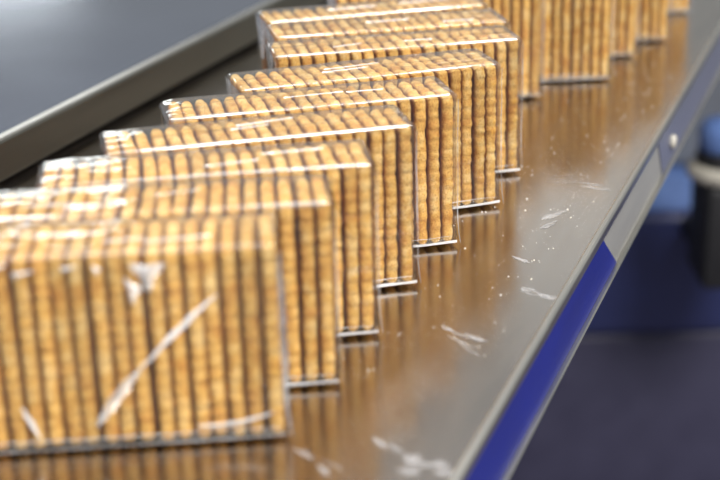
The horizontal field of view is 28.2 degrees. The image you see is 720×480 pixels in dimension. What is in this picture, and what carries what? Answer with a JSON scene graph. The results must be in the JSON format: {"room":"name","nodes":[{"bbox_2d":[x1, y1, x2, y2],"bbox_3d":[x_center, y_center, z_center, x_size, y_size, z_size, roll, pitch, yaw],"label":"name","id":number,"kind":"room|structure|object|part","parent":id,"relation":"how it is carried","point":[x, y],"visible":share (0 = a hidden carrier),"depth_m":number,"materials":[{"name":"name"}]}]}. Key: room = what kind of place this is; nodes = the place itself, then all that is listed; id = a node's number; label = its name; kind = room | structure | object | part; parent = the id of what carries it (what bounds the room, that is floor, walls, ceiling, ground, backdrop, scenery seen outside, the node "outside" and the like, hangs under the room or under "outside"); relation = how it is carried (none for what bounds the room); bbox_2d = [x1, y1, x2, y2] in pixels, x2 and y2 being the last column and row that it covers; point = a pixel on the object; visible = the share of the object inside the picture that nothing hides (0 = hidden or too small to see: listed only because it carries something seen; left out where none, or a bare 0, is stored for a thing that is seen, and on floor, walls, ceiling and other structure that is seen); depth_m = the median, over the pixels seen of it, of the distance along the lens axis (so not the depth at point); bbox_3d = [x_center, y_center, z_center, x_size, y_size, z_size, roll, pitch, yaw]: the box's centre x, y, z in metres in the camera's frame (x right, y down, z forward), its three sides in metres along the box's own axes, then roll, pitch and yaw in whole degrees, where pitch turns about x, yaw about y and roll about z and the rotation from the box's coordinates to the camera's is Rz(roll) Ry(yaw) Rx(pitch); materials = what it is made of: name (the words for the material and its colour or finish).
{"room":"processing plant","nodes":[
{"label":"processing plant","id":0,"kind":"room"},
{"bbox_3d":[0.014,0.473,1.794,8.000,0.050,9.000,-2,21,0],"label":"floor","id":1,"kind":"structure","parent":0,"visible":0},
{"bbox_2d":[0,0,266,133],"bbox_3d":[-0.338,0.043,1.658,0.938,0.868,2.580,6,23,19],"label":"metal panel","id":2,"kind":"object","parent":1,"relation":"on","point":[52,52],"visible":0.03,"depth_m":0.87,"materials":[{"name":"grey metal"}]},
{"bbox_2d":[0,0,719,479],"bbox_3d":[0.236,0.104,1.453,0.302,0.873,2.580,6,23,19],"label":"conveyor","id":3,"kind":"object","parent":1,"relation":"on","point":[432,406],"visible":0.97,"depth_m":0.56,"materials":[{"name":"metal"}]},
{"bbox_2d":[0,211,288,451],"bbox_3d":[-0.080,0.029,0.438,0.116,0.065,0.033,-3,21,-4],"label":"pack","id":4,"kind":"object","parent":3,"relation":"on","point":[121,330],"visible":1,"depth_m":0.43},
{"bbox_3d":[0.100,-0.307,1.343,0.004,0.019,2.580,6,23,19],"label":"guide rail","id":5,"kind":"part","parent":3,"relation":"part of","materials":[{"name":"grey metal"}]},
{"bbox_2d":[0,174,344,387],"bbox_3d":[-0.065,0.016,0.471,0.116,0.065,0.031,-3,21,-4],"label":"pack","id":6,"kind":"object","parent":3,"relation":"on","point":[318,344],"visible":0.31,"depth_m":0.46},
{"bbox_2d":[35,139,381,338],"bbox_3d":[-0.052,0.003,0.503,0.116,0.065,0.031,-4,21,-7],"label":"pack","id":7,"kind":"object","parent":3,"relation":"on","point":[351,171],"visible":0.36,"depth_m":0.49},
{"bbox_2d":[99,104,418,287],"bbox_3d":[-0.037,-0.012,0.540,0.116,0.065,0.031,-6,22,-12],"label":"pack","id":8,"kind":"object","parent":3,"relation":"on","point":[387,137],"visible":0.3,"depth_m":0.53},
{"bbox_2d":[159,76,458,247],"bbox_3d":[-0.019,-0.027,0.578,0.116,0.065,0.031,-6,22,-12],"label":"pack","id":9,"kind":"object","parent":3,"relation":"on","point":[430,107],"visible":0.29,"depth_m":0.57},
{"bbox_2d":[226,48,499,208],"bbox_3d":[0.003,-0.043,0.618,0.116,0.065,0.031,-8,22,-15],"label":"pack","id":10,"kind":"object","parent":3,"relation":"on","point":[472,79],"visible":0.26,"depth_m":0.61},
{"bbox_2d":[255,0,487,77],"bbox_3d":[0.007,-0.087,0.731,0.116,0.065,0.031,-7,22,-13],"label":"pack","id":11,"kind":"object","parent":3,"relation":"on","point":[351,12],"visible":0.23,"depth_m":0.72},
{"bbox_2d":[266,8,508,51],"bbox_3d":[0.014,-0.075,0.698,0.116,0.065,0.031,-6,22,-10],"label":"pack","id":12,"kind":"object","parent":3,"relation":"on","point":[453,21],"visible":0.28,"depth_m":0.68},
{"bbox_2d":[265,25,520,172],"bbox_3d":[0.016,-0.061,0.663,0.116,0.065,0.031,-6,22,-10],"label":"pack","id":13,"kind":"object","parent":3,"relation":"on","point":[498,44],"visible":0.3,"depth_m":0.65},
{"bbox_2d":[327,0,542,96],"bbox_3d":[0.041,-0.108,0.782,0.116,0.065,0.031,-6,22,-10],"label":"pack","id":14,"kind":"object","parent":3,"relation":"on","point":[522,16],"visible":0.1,"depth_m":0.78},
{"bbox_2d":[343,61,679,375],"bbox_3d":[0.064,-0.034,0.679,0.110,0.001,0.451,7,23,20],"label":"crumbs","id":15,"kind":"object","parent":3,"relation":"on","point":[641,61],"visible":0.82,"depth_m":0.62,"materials":[{"name":"beige food"}]},
{"bbox_2d":[538,0,612,80],"bbox_3d":[0.086,-0.124,0.820,0.116,0.065,0.031,-3,21,-3],"label":"pack","id":16,"kind":"object","parent":3,"relation":"on","point":[573,34],"visible":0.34,"depth_m":0.81},
{"bbox_2d":[609,0,638,55],"bbox_3d":[0.109,-0.143,0.867,0.116,0.065,0.031,-3,21,-4],"label":"pack","id":17,"kind":"object","parent":3,"relation":"on","point":[621,24],"visible":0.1,"depth_m":0.86},
{"bbox_3d":[0.363,-0.252,1.259,0.006,0.024,2.580,6,23,19],"label":"plate","id":18,"kind":"part","parent":3,"relation":"part of","materials":[{"name":"grey metal"}]},
{"bbox_2d":[634,0,670,39],"bbox_3d":[0.136,-0.158,0.902,0.116,0.065,0.031,-3,21,-4],"label":"pack","id":19,"kind":"object","parent":3,"relation":"on","point":[652,19],"visible":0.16,"depth_m":0.90},
{"bbox_2d":[666,0,688,11],"bbox_3d":[0.167,-0.187,0.975,0.116,0.065,0.031,-3,21,-4],"label":"pack","id":20,"kind":"object","parent":3,"relation":"on","point":[675,5],"visible":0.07,"depth_m":0.98},
{"bbox_2d":[509,75,719,479],"bbox_3d":[0.446,0.009,1.795,0.630,0.790,0.610,-2,21,0],"label":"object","id":21,"kind":"structure","parent":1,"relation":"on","point":[638,397],"depth_m":1.53,"materials":[{"name":"metal"}]},
{"bbox_3d":[0.442,-0.112,1.657,0.610,0.004,0.420,-2,21,0],"label":"panel","id":22,"kind":"part","parent":21,"relation":"part of","materials":[{"name":"blue plastic"}]},
{"bbox_2d":[682,115,719,288],"bbox_3d":[0.342,-0.051,1.346,0.098,0.166,0.184,-2,21,0],"label":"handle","id":23,"kind":"object","parent":21,"relation":"attached to","point":[701,229],"visible":1,"depth_m":1.27,"materials":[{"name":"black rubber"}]},
{"bbox_3d":[0.326,-0.094,1.267,0.050,0.028,0.050,-2,21,0],"label":"knob","id":24,"kind":"part","parent":23,"relation":"part of","materials":[{"name":"blue plastic"}]}
]}

